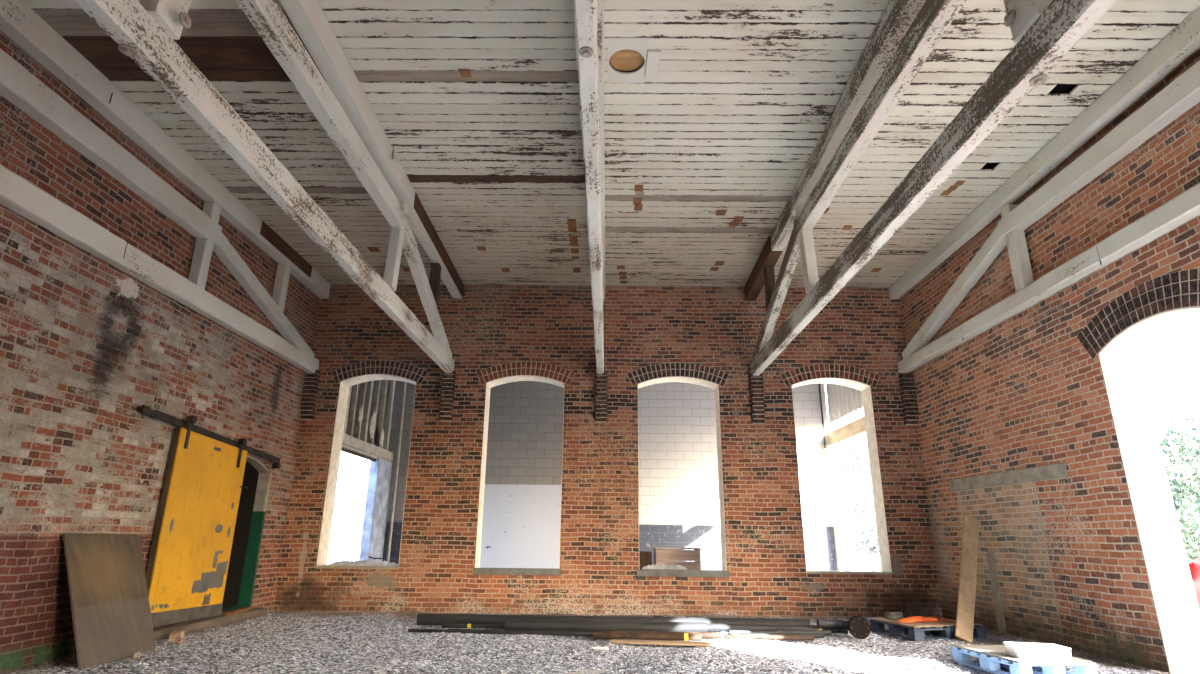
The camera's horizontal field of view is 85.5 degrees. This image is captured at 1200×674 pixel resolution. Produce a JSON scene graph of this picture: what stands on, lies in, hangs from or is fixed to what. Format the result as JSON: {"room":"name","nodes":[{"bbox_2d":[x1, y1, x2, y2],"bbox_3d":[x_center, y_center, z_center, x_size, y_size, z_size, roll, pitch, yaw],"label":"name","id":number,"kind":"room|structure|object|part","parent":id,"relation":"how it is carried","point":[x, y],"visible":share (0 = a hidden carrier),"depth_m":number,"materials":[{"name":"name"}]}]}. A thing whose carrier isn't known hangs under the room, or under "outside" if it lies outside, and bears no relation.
{"room":"empty industrial building","nodes":[
{"label":"empty industrial building","id":0,"kind":"room"},
{"bbox_2d":[0,30,318,671],"bbox_3d":[-5.187,-0.091,5.332,0.380,6.050,11.260,0,-17,1],"label":"wall","id":1,"kind":"structure","parent":0,"point":[85,343],"depth_m":6.42,"materials":[{"name":"brick"}]},
{"bbox_2d":[141,402,280,626],"bbox_3d":[-4.897,2.272,8.142,0.178,2.375,3.153,0,-17,1],"label":"sliding door","id":2,"kind":"structure","parent":1,"relation":"in","point":[189,557],"depth_m":7.80,"materials":[{"name":"yellow paint"}]},
{"bbox_3d":[-4.896,3.278,7.660,0.022,0.170,1.500,0,-17,1],"label":"kick plate","id":3,"kind":"part","parent":2,"relation":"part of","materials":[{"name":"grey metal"}]},
{"bbox_3d":[-4.916,1.340,8.429,0.120,0.425,3.153,0,-17,1],"label":"door rail","id":4,"kind":"part","parent":2,"relation":"part of","materials":[{"name":"black metal"}]},
{"bbox_2d":[222,455,271,611],"bbox_3d":[-5.165,2.625,8.777,0.435,2.050,1.545,0,-17,1],"label":"door","id":5,"kind":"structure","parent":1,"relation":"in","point":[246,544],"depth_m":9.45,"materials":[{"name":"green wood"}]},
{"bbox_3d":[-4.965,2.928,9.464,0.045,1.880,0.050,0,-17,1],"label":"frame","id":6,"kind":"part","parent":5,"relation":"part of","materials":[{"name":"green wood"}]},
{"bbox_2d":[341,380,395,461],"bbox_3d":[-4.830,1.134,13.313,0.193,2.583,3.920,0,-17,1],"label":"wall","id":7,"kind":"structure","parent":0,"point":[377,396],"depth_m":13.57,"materials":[{"name":"grey wood"}]},
{"bbox_2d":[358,405,363,425],"bbox_3d":[-4.753,1.555,12.897,0.058,0.461,0.214,0,-17,1],"label":"insulation","id":8,"kind":"object","parent":7,"relation":"attached to","point":[361,409],"visible":1,"depth_m":12.86},
{"bbox_2d":[370,412,375,437],"bbox_3d":[-4.752,1.816,13.547,0.072,0.579,0.259,0,-17,1],"label":"insulation","id":9,"kind":"object","parent":7,"relation":"attached to","point":[373,418],"visible":1,"depth_m":13.49},
{"bbox_2d":[380,428,383,447],"bbox_3d":[-4.745,2.199,14.112,0.056,0.455,0.203,0,-17,1],"label":"insulation","id":10,"kind":"object","parent":7,"relation":"attached to","point":[382,432],"visible":1,"depth_m":14.08},
{"bbox_2d":[359,458,392,560],"bbox_3d":[-4.851,4.045,13.985,0.180,2.750,0.940,0,-17,1],"label":"pier","id":11,"kind":"object","parent":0,"point":[380,471],"visible":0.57,"depth_m":13.86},
{"bbox_2d":[0,611,1173,673],"bbox_3d":[0.060,2.560,4.474,10.170,0.076,11.260,0,-17,1],"label":"floor","id":12,"kind":"structure","parent":0,"point":[275,642],"depth_m":6.54,"materials":[{"name":"grey gravel"}]},
{"bbox_2d":[63,533,155,668],"bbox_3d":[-4.657,2.454,6.200,0.616,1.101,1.246,0,-17,1],"label":"plywood sheet","id":13,"kind":"object","parent":12,"relation":"on","point":[112,617],"visible":0.99,"depth_m":6.14,"materials":[{"name":"brown wood"}]},
{"bbox_2d":[132,651,140,658],"bbox_3d":[-4.322,2.968,6.044,0.066,0.062,0.067,14,-22,-37],"label":"stone","id":14,"kind":"object","parent":12,"relation":"on","point":[136,655],"visible":1,"depth_m":6.03,"materials":[{"name":"beige stone"}]},
{"bbox_2d":[168,631,184,641],"bbox_3d":[-4.577,3.238,7.017,0.112,0.086,0.228,7,-18,-19],"label":"brick","id":15,"kind":"object","parent":12,"relation":"on","point":[175,635],"visible":0.88,"depth_m":6.93,"materials":[{"name":"brick"}]},
{"bbox_2d":[175,638,185,643],"bbox_3d":[-4.456,3.232,6.884,0.096,0.076,0.111,0,-17,1],"label":"stone","id":16,"kind":"object","parent":12,"relation":"on","point":[179,640],"visible":0.98,"depth_m":6.86,"materials":[{"name":"stone"}]},
{"bbox_2d":[153,607,267,639],"bbox_3d":[-4.862,3.544,8.049,0.211,0.118,2.501,0,-17,1],"label":"beam","id":17,"kind":"structure","parent":12,"relation":"on","point":[162,632],"depth_m":7.92,"materials":[{"name":"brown wood"}]},
{"bbox_2d":[226,607,251,613],"bbox_3d":[-4.847,3.674,8.715,0.092,0.032,0.656,3,-17,-7],"label":"board","id":18,"kind":"object","parent":17,"relation":"on","point":[242,609],"visible":1,"depth_m":8.64,"materials":[{"name":"brown wood"}]},
{"bbox_2d":[441,623,504,628],"bbox_3d":[-0.821,3.640,8.135,2.351,0.054,0.054,0,-17,2],"label":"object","id":19,"kind":"object","parent":12,"relation":"on","point":[486,626],"visible":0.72,"depth_m":8.15,"materials":[{"name":"black metal"}]},
{"bbox_2d":[408,629,593,636],"bbox_3d":[-1.079,3.518,7.714,2.468,0.040,0.040,-1,-17,5],"label":"pipe","id":20,"kind":"object","parent":12,"relation":"on","point":[409,630],"visible":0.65,"depth_m":7.70,"materials":[{"name":"black metal"}]},
{"bbox_2d":[449,629,593,632],"bbox_3d":[-0.599,3.546,7.791,2.506,0.032,0.032,-1,-17,4],"label":"pipe","id":21,"kind":"object","parent":12,"relation":"on","point":[449,629],"visible":0.15,"depth_m":7.81,"materials":[{"name":"black metal"}]},
{"bbox_2d":[592,646,608,649],"bbox_3d":[0.003,3.220,6.709,0.171,0.023,0.144,0,-17,1],"label":"paper scrap","id":22,"kind":"object","parent":12,"relation":"on","point":[597,647],"visible":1,"depth_m":6.67,"materials":[{"name":"white paper"}]},
{"bbox_2d":[505,619,707,631],"bbox_3d":[0.068,3.555,7.966,2.473,0.130,0.130,0,-17,3],"label":"pipe","id":23,"kind":"object","parent":12,"relation":"on","point":[510,624],"visible":0.85,"depth_m":7.92,"materials":[{"name":"black metal"}]},
{"bbox_2d":[416,613,809,624],"bbox_3d":[0.146,3.666,8.339,5.022,0.168,0.168,0,-17,2],"label":"pipe","id":24,"kind":"object","parent":12,"relation":"on","point":[422,618],"visible":0.57,"depth_m":8.32,"materials":[{"name":"black metal"}]},
{"bbox_2d":[593,631,701,640],"bbox_3d":[0.538,3.409,7.390,1.224,0.084,0.084,-1,-17,5],"label":"pipe","id":25,"kind":"object","parent":12,"relation":"on","point":[597,634],"visible":1,"depth_m":7.36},
{"bbox_2d":[611,639,709,645],"bbox_3d":[0.661,3.348,7.104,1.077,0.028,0.163,-1,-17,7],"label":"board","id":26,"kind":"object","parent":12,"relation":"on","point":[613,641],"visible":1,"depth_m":7.06,"materials":[{"name":"wood"}]},
{"bbox_2d":[612,631,720,638],"bbox_3d":[0.749,3.465,7.549,1.301,0.070,0.070,0,-17,2],"label":"pipe","id":27,"kind":"object","parent":12,"relation":"on","point":[705,635],"visible":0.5,"depth_m":7.53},
{"bbox_2d":[725,635,813,639],"bbox_3d":[1.959,3.475,7.505,1.020,0.050,0.050,1,-17,-1],"label":"pipe","id":28,"kind":"object","parent":12,"relation":"on","point":[758,637],"visible":1,"depth_m":7.49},
{"bbox_2d":[707,624,847,633],"bbox_3d":[2.128,3.619,8.051,1.851,0.094,0.094,0,-17,2],"label":"pipe","id":29,"kind":"object","parent":12,"relation":"on","point":[711,627],"visible":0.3,"depth_m":8.02,"materials":[{"name":"grey metal"}]},
{"bbox_2d":[728,629,830,634],"bbox_3d":[2.177,3.578,7.849,1.254,0.088,0.088,2,-17,-4],"label":"pipe","id":30,"kind":"object","parent":12,"relation":"on","point":[730,632],"visible":0.7,"depth_m":7.83,"materials":[{"name":"metal"}]},
{"bbox_2d":[740,633,824,637],"bbox_3d":[2.150,3.523,7.656,1.002,0.050,0.050,1,-17,-3],"label":"pipe","id":31,"kind":"object","parent":12,"relation":"on","point":[816,635],"visible":0.63,"depth_m":7.65,"materials":[{"name":"brown metal"}]},
{"bbox_2d":[817,616,870,638],"bbox_3d":[2.948,3.496,7.852,0.624,0.250,0.260,-13,-22,37],"label":"pipe","id":32,"kind":"object","parent":12,"relation":"on","point":[858,627],"visible":1,"depth_m":7.71,"materials":[{"name":"black metal"}]},
{"bbox_2d":[870,620,986,640],"bbox_3d":[4.074,3.635,8.088,1.040,0.139,0.800,5,-18,-15],"label":"pallet","id":33,"kind":"object","parent":12,"relation":"on","point":[915,633],"visible":0.56,"depth_m":7.82,"materials":[{"name":"blue paint"}]},
{"bbox_2d":[871,611,982,626],"bbox_3d":[4.075,3.518,8.125,1.000,0.106,0.780,5,-18,-15],"label":"sheet","id":34,"kind":"object","parent":33,"relation":"on","point":[894,621],"depth_m":8.01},
{"bbox_3d":[3.757,3.559,8.292,0.243,0.092,0.145,0,-17,1],"label":"hose coil","id":35,"kind":"part","parent":34,"relation":"part of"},
{"bbox_2d":[908,616,939,619],"bbox_3d":[4.161,3.606,8.327,0.350,0.033,0.140,0,-17,1],"label":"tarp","id":36,"kind":"object","parent":34,"relation":"on","point":[938,618],"visible":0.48,"depth_m":8.32,"materials":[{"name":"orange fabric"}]},
{"bbox_2d":[897,616,953,622],"bbox_3d":[4.019,3.489,8.003,0.732,0.064,0.264,0,-17,1],"label":"extension cord","id":37,"kind":"object","parent":34,"relation":"on","point":[914,618],"visible":1,"depth_m":7.96,"materials":[{"name":"orange plastic"}]},
{"bbox_2d":[955,514,979,642],"bbox_3d":[4.637,2.991,8.173,0.162,1.501,1.226,-15,-23,41],"label":"wooden plank","id":38,"kind":"object","parent":12,"relation":"on","point":[964,625],"visible":0.92,"depth_m":8.09,"materials":[{"name":"brown wood"}]},
{"bbox_2d":[951,646,1097,673],"bbox_3d":[3.817,2.956,5.893,0.700,0.139,0.920,2,-17,-6],"label":"pallet","id":39,"kind":"object","parent":12,"relation":"on","point":[988,663],"visible":0.6,"depth_m":5.64,"materials":[{"name":"blue paint"}]},
{"bbox_2d":[954,645,1091,662],"bbox_3d":[3.818,2.883,5.915,0.670,0.012,0.880,2,-17,-6],"label":"sheet","id":40,"kind":"object","parent":39,"relation":"on","point":[998,651],"visible":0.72,"depth_m":5.79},
{"bbox_2d":[1003,642,1071,659],"bbox_3d":[3.836,2.756,5.693,0.428,0.097,0.268,-2,-17,7],"label":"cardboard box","id":41,"kind":"object","parent":40,"relation":"on","point":[1021,650],"visible":1,"depth_m":5.58,"materials":[{"name":"white cardboard"}]},
{"bbox_3d":[3.837,2.716,5.705,0.428,0.013,0.268,-2,-17,7],"label":"lid","id":42,"kind":"part","parent":41,"relation":"part of","materials":[{"name":"white cardboard"}]},
{"bbox_2d":[274,284,942,617],"bbox_3d":[0.131,1.663,10.841,10.930,6.050,0.380,0,-17,1],"label":"wall","id":43,"kind":"structure","parent":0,"point":[715,327],"depth_m":10.53,"materials":[{"name":"brick"}]},
{"bbox_2d":[300,370,320,419],"bbox_3d":[-4.849,0.965,10.842,0.207,0.835,0.141,0,-17,1],"label":"corbel","id":44,"kind":"object","parent":43,"relation":"attached to","point":[311,384],"depth_m":10.79,"materials":[{"name":"brick"}]},
{"bbox_2d":[0,49,318,372],"bbox_3d":[-4.895,-1.679,5.824,0.166,1.389,11.210,0,-17,1],"label":"roof truss","id":45,"kind":"object","parent":44,"relation":"on","point":[20,87],"visible":1,"depth_m":6.81,"materials":[{"name":"white wood"}]},
{"bbox_3d":[-4.875,-1.136,7.996,0.137,1.147,0.164,0,-17,1],"label":"queen post","id":46,"kind":"part","parent":45,"relation":"part of","materials":[{"name":"white wood"}]},
{"bbox_3d":[-4.857,-0.749,9.865,0.129,0.785,0.173,0,-17,1],"label":"short post","id":47,"kind":"part","parent":45,"relation":"part of","materials":[{"name":"white wood"}]},
{"bbox_2d":[316,360,427,568],"bbox_3d":[-3.753,2.062,10.768,1.662,3.352,0.440,0,-17,1],"label":"window","id":48,"kind":"structure","parent":43,"relation":"in","point":[349,375],"depth_m":10.96,"materials":[{"name":"beige paint"}]},
{"bbox_3d":[-3.770,3.648,10.283,1.280,0.034,0.434,0,-17,1],"label":"sill","id":49,"kind":"part","parent":48,"relation":"part of","materials":[{"name":"grey concrete"}]},
{"bbox_2d":[326,559,397,566],"bbox_3d":[-3.742,3.576,10.280,1.090,0.094,0.300,0,-17,1],"label":"window sill","id":50,"kind":"structure","parent":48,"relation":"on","point":[356,562],"depth_m":10.18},
{"bbox_2d":[439,371,455,420],"bbox_3d":[-2.550,0.982,10.819,0.208,0.835,0.141,0,-17,1],"label":"corbel","id":51,"kind":"object","parent":43,"relation":"attached to","point":[448,379],"depth_m":10.76,"materials":[{"name":"brick"}]},
{"bbox_2d":[74,0,454,372],"bbox_3d":[-2.562,-1.661,5.801,0.291,1.396,11.211,0,-17,1],"label":"roof truss","id":52,"kind":"object","parent":51,"relation":"on","point":[144,31],"visible":1,"depth_m":5.21,"materials":[{"name":"white wood"}]},
{"bbox_3d":[-2.551,-2.363,3.961,0.177,1.138,0.222,0,-17,1],"label":"queen post","id":53,"kind":"part","parent":52,"relation":"part of","materials":[{"name":"white wood"}]},
{"bbox_3d":[-2.512,-1.125,7.974,0.166,1.136,0.163,0,-17,1],"label":"queen post","id":54,"kind":"part","parent":52,"relation":"part of","materials":[{"name":"white wood"}]},
{"bbox_3d":[-2.517,-0.732,9.841,0.121,0.785,0.172,0,-17,1],"label":"short post","id":55,"kind":"part","parent":52,"relation":"part of","materials":[{"name":"wood"}]},
{"bbox_2d":[473,361,575,575],"bbox_3d":[-1.269,2.101,10.703,1.692,3.415,0.425,0,-17,1],"label":"window","id":56,"kind":"structure","parent":43,"relation":"in","point":[496,375],"depth_m":10.95,"materials":[{"name":"beige paint"}]},
{"bbox_3d":[-1.287,3.647,10.085,1.360,0.095,0.155,0,-17,1],"label":"sill","id":57,"kind":"part","parent":56,"relation":"part of","materials":[{"name":"grey concrete"}]},
{"bbox_2d":[595,372,607,422],"bbox_3d":[0.020,1.002,10.795,0.208,0.835,0.138,0,-17,1],"label":"trim","id":58,"kind":"structure","parent":43,"relation":"attached to","point":[602,398],"depth_m":10.73,"materials":[{"name":"brick"}]},
{"bbox_2d":[573,0,603,374],"bbox_3d":[-0.050,-1.641,5.775,0.154,1.393,11.210,0,-17,1],"label":"roof truss","id":59,"kind":"object","parent":58,"relation":"on","point":[587,13],"visible":1,"depth_m":4.69,"materials":[{"name":"white wood"}]},
{"bbox_2d":[627,363,729,576],"bbox_3d":[1.301,2.120,10.678,1.732,3.415,0.425,0,-17,1],"label":"window","id":60,"kind":"structure","parent":43,"relation":"in","point":[709,377],"depth_m":10.93,"materials":[{"name":"beige paint"}]},
{"bbox_2d":[642,564,686,569],"bbox_3d":[1.025,3.642,10.297,0.712,0.079,0.200,0,-17,1],"label":"plastic sheet","id":61,"kind":"object","parent":60,"relation":"on","point":[658,566],"visible":1,"depth_m":10.23,"materials":[{"name":"white plastic"}]},
{"bbox_3d":[1.283,3.666,10.060,1.430,0.095,0.155,0,-17,1],"label":"sill","id":62,"kind":"part","parent":60,"relation":"part of","materials":[{"name":"grey concrete"}]},
{"bbox_2d":[749,373,764,423],"bbox_3d":[2.610,1.021,10.768,0.207,0.835,0.141,0,-17,1],"label":"trim","id":63,"kind":"structure","parent":43,"relation":"attached to","point":[756,382],"depth_m":10.71,"materials":[{"name":"brick"}]},
{"bbox_2d":[750,0,1116,375],"bbox_3d":[2.522,-1.622,5.750,0.246,1.395,11.210,0,-17,1],"label":"roof truss","id":64,"kind":"object","parent":63,"relation":"on","point":[1044,31],"visible":1,"depth_m":5.16,"materials":[{"name":"white wood"}]},
{"bbox_3d":[2.571,-0.694,9.791,0.124,0.785,0.172,0,-17,1],"label":"short post","id":65,"kind":"part","parent":64,"relation":"part of","materials":[{"name":"brown wood"}]},
{"bbox_3d":[2.532,-1.088,7.924,0.160,1.136,0.164,0,-17,1],"label":"queen post","id":66,"kind":"part","parent":64,"relation":"part of","materials":[{"name":"white wood"}]},
{"bbox_3d":[2.504,-2.325,3.910,0.163,1.136,0.224,0,-17,1],"label":"queen post","id":67,"kind":"part","parent":64,"relation":"part of","materials":[{"name":"white wood"}]},
{"bbox_2d":[780,364,891,574],"bbox_3d":[3.861,2.119,10.693,1.692,3.352,0.440,0,-17,1],"label":"window","id":68,"kind":"structure","parent":43,"relation":"in","point":[860,379],"depth_m":10.89,"materials":[{"name":"beige paint"}]},
{"bbox_3d":[3.844,3.705,10.207,1.310,0.034,0.434,0,-17,1],"label":"sill","id":69,"kind":"part","parent":68,"relation":"part of","materials":[{"name":"grey concrete"}]},
{"bbox_2d":[899,374,918,424],"bbox_3d":[5.120,1.040,10.743,0.207,0.835,0.140,0,-17,1],"label":"trim","id":70,"kind":"structure","parent":43,"relation":"attached to","point":[909,401],"depth_m":10.69,"materials":[{"name":"brick"}]},
{"bbox_2d":[23,0,1199,287],"bbox_3d":[0.115,-2.614,6.069,10.930,0.126,12.020,0,-17,1],"label":"ceiling","id":71,"kind":"structure","parent":0,"point":[476,101],"depth_m":6.85,"materials":[{"name":"white wood"}]},
{"bbox_2d":[0,0,330,297],"bbox_3d":[-4.869,-2.459,6.059,0.170,0.276,11.220,0,-17,1],"label":"ceiling beam","id":72,"kind":"structure","parent":71,"relation":"attached to","point":[19,22],"depth_m":6.74,"materials":[{"name":"white wood"}]},
{"bbox_2d":[279,0,463,297],"bbox_3d":[-2.405,-2.450,6.038,0.227,0.256,11.222,1,-17,-1],"label":"ceiling beam","id":73,"kind":"structure","parent":71,"relation":"attached to","point":[307,17],"depth_m":6.52,"materials":[{"name":"white wood"}]},
{"bbox_2d":[602,0,604,298],"bbox_3d":[-0.022,-2.433,6.014,0.124,0.256,11.220,0,-17,1],"label":"ceiling beam","id":74,"kind":"structure","parent":71,"relation":"attached to","point":[602,0],"depth_m":7.14,"materials":[{"name":"white wood"}]},
{"bbox_2d":[607,37,647,82],"bbox_3d":[0.249,-2.584,6.041,0.360,0.046,0.596,0,-17,1],"label":"plug","id":75,"kind":"object","parent":71,"relation":"attached to","point":[624,53],"visible":1,"depth_m":6.04,"materials":[{"name":"brown wood"}]},
{"bbox_2d":[645,50,660,76],"bbox_3d":[0.492,-2.545,6.045,0.125,0.018,0.340,0,-17,1],"label":"board","id":76,"kind":"object","parent":71,"relation":"attached to","point":[653,56],"visible":1,"depth_m":6.03,"materials":[{"name":"white wood"}]},
{"bbox_2d":[744,0,925,300],"bbox_3d":[2.451,-2.408,5.988,0.202,0.269,11.223,0,-17,2],"label":"ceiling beam","id":77,"kind":"structure","parent":71,"relation":"attached to","point":[897,16],"depth_m":6.43,"materials":[{"name":"white wood"}]},
{"bbox_2d":[889,6,1199,298],"bbox_3d":[5.013,-2.414,5.970,0.154,0.216,11.221,0,-17,1],"label":"ceiling beam","id":78,"kind":"structure","parent":71,"relation":"attached to","point":[1182,41],"depth_m":6.82,"materials":[{"name":"white wood"}]},
{"bbox_2d":[383,380,848,570],"bbox_3d":[0.251,3.012,14.871,10.350,5.350,0.200,0,-17,1],"label":"wall","id":79,"kind":"structure","parent":0,"point":[679,507],"depth_m":14.73,"materials":[{"name":"paint"}]},
{"bbox_2d":[818,383,865,570],"bbox_3d":[5.219,2.474,12.822,0.259,5.230,3.920,0,-17,1],"label":"wall","id":80,"kind":"structure","parent":0,"point":[842,401],"depth_m":14.26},
{"bbox_3d":[5.203,3.997,14.299,0.104,3.190,0.104,0,-17,1],"label":"corner post","id":81,"kind":"part","parent":80,"relation":"part of","materials":[{"name":"white paint"}]},
{"bbox_2d":[900,47,1199,672],"bbox_3d":[5.363,-0.012,5.226,0.380,6.050,11.260,0,-17,1],"label":"wall","id":82,"kind":"structure","parent":0,"point":[1024,391],"depth_m":7.40,"materials":[{"name":"brick"}]},
{"bbox_2d":[986,552,1006,632],"bbox_3d":[5.178,3.323,8.464,0.024,0.980,0.170,0,-17,1],"label":"trim","id":83,"kind":"structure","parent":82,"relation":"attached to","point":[993,572],"depth_m":8.45,"materials":[{"name":"grey wood"}]},
{"bbox_2d":[949,462,1067,491],"bbox_3d":[5.191,1.838,8.399,0.058,0.181,2.511,0,-17,1],"label":"trim","id":84,"kind":"structure","parent":82,"relation":"attached to","point":[1058,470],"depth_m":8.12,"materials":[{"name":"grey concrete"}]},
{"bbox_2d":[897,60,1199,372],"bbox_3d":[5.070,-1.635,5.734,0.176,1.325,11.210,0,-17,1],"label":"roof truss","id":85,"kind":"object","parent":82,"relation":"attached to","point":[1183,93],"visible":1,"depth_m":7.03,"materials":[{"name":"white wood"}]},
{"bbox_3d":[5.086,-1.081,7.902,0.147,1.107,0.164,0,-17,1],"label":"queen post","id":86,"kind":"part","parent":85,"relation":"part of","materials":[{"name":"white wood"}]},
{"bbox_2d":[1077,268,1199,673],"bbox_3d":[5.359,1.170,5.699,0.400,3.510,1.907,0,-17,1],"label":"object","id":87,"kind":"structure","parent":82,"relation":"in","point":[1132,320],"depth_m":6.27,"materials":[{"name":"white paint"}]},
{"label":"outside","id":88,"kind":"structure","parent":0,"visible":0},
{"bbox_2d":[216,548,1189,673],"bbox_3d":[-0.013,1.230,-0.379,120.000,0.265,120.000,0,-17,1],"label":"ground","id":89,"kind":"structure","parent":88,"point":[855,562],"depth_m":32.33,"materials":[{"name":"white"}]},
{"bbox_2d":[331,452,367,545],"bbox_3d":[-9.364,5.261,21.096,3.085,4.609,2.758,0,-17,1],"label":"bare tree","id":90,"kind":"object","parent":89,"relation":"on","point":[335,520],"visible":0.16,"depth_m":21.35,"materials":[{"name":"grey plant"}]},
{"bbox_2d":[387,382,406,561],"bbox_3d":[-4.606,2.964,14.714,0.080,5.150,0.057,0,-17,1],"label":"drain pipe","id":91,"kind":"object","parent":89,"relation":"on","point":[405,383],"visible":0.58,"depth_m":14.65,"materials":[{"name":"grey metal"}]},
{"bbox_2d":[639,551,651,569],"bbox_3d":[0.666,4.236,11.351,0.470,0.915,0.400,0,-17,1],"label":"base cabinet","id":92,"kind":"object","parent":89,"relation":"on","point":[645,557],"visible":0.18,"depth_m":11.26,"materials":[{"name":"brown wood"}]},
{"bbox_2d":[652,547,701,569],"bbox_3d":[1.352,4.205,11.355,0.820,0.980,0.640,0,-17,1],"label":"wooden crate","id":93,"kind":"object","parent":89,"relation":"on","point":[667,557],"visible":0.44,"depth_m":11.15,"materials":[{"name":"brown wood"}]},
{"bbox_3d":[0.977,4.212,11.356,0.030,0.960,0.600,0,-17,1],"label":"panel","id":94,"kind":"part","parent":93,"relation":"part of","materials":[{"name":"brown wood"}]},
{"bbox_3d":[1.357,3.746,11.497,0.820,0.018,0.640,0,-17,1],"label":"lid","id":95,"kind":"part","parent":93,"relation":"part of","materials":[{"name":"brown wood"}]},
{"bbox_2d":[836,438,879,570],"bbox_3d":[8.419,5.405,20.764,2.468,4.487,2.625,15,-22,-38],"label":"bare tree","id":96,"kind":"object","parent":89,"relation":"on","point":[870,539],"visible":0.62,"depth_m":20.62,"materials":[{"name":"grey plant"}]},
{"bbox_2d":[842,414,876,538],"bbox_3d":[10.309,5.577,22.967,3.707,5.499,4.110,0,-17,1],"label":"bare tree","id":97,"kind":"object","parent":89,"relation":"on","point":[861,438],"visible":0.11,"depth_m":23.23,"materials":[{"name":"grey plant"}]},
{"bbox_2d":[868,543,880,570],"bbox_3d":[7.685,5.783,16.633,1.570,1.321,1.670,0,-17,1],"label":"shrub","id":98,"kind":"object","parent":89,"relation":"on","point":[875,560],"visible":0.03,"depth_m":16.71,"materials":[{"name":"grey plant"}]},
{"bbox_2d":[1152,412,1199,541],"bbox_3d":[12.955,3.527,14.048,3.315,4.216,3.489,12,-21,-33],"label":"evergreen tree","id":99,"kind":"object","parent":89,"relation":"on","point":[1165,435],"visible":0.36,"depth_m":14.01,"materials":[{"name":"green plant"}]},
{"bbox_2d":[1175,493,1199,562],"bbox_3d":[10.645,3.870,11.635,2.090,2.103,2.150,-10,-20,31],"label":"evergreen shrub","id":100,"kind":"object","parent":89,"relation":"on","point":[1192,548],"visible":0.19,"depth_m":11.54,"materials":[{"name":"green plant"}]},
{"bbox_2d":[1188,558,1199,609],"bbox_3d":[8.245,2.478,6.279,1.760,1.440,4.120,0,-17,1],"label":"car","id":101,"kind":"object","parent":89,"relation":"on","point":[1194,567],"visible":0.38,"depth_m":8.09,"materials":[{"name":"red paint"}]},
{"bbox_2d":[1188,562,1192,578],"bbox_3d":[7.460,2.954,8.189,0.140,0.200,0.060,0,-17,1],"label":"tail lamp","id":102,"kind":"object","parent":101,"relation":"attached to","point":[1190,564],"depth_m":8.17,"materials":[{"name":"red plastic"}]}
]}

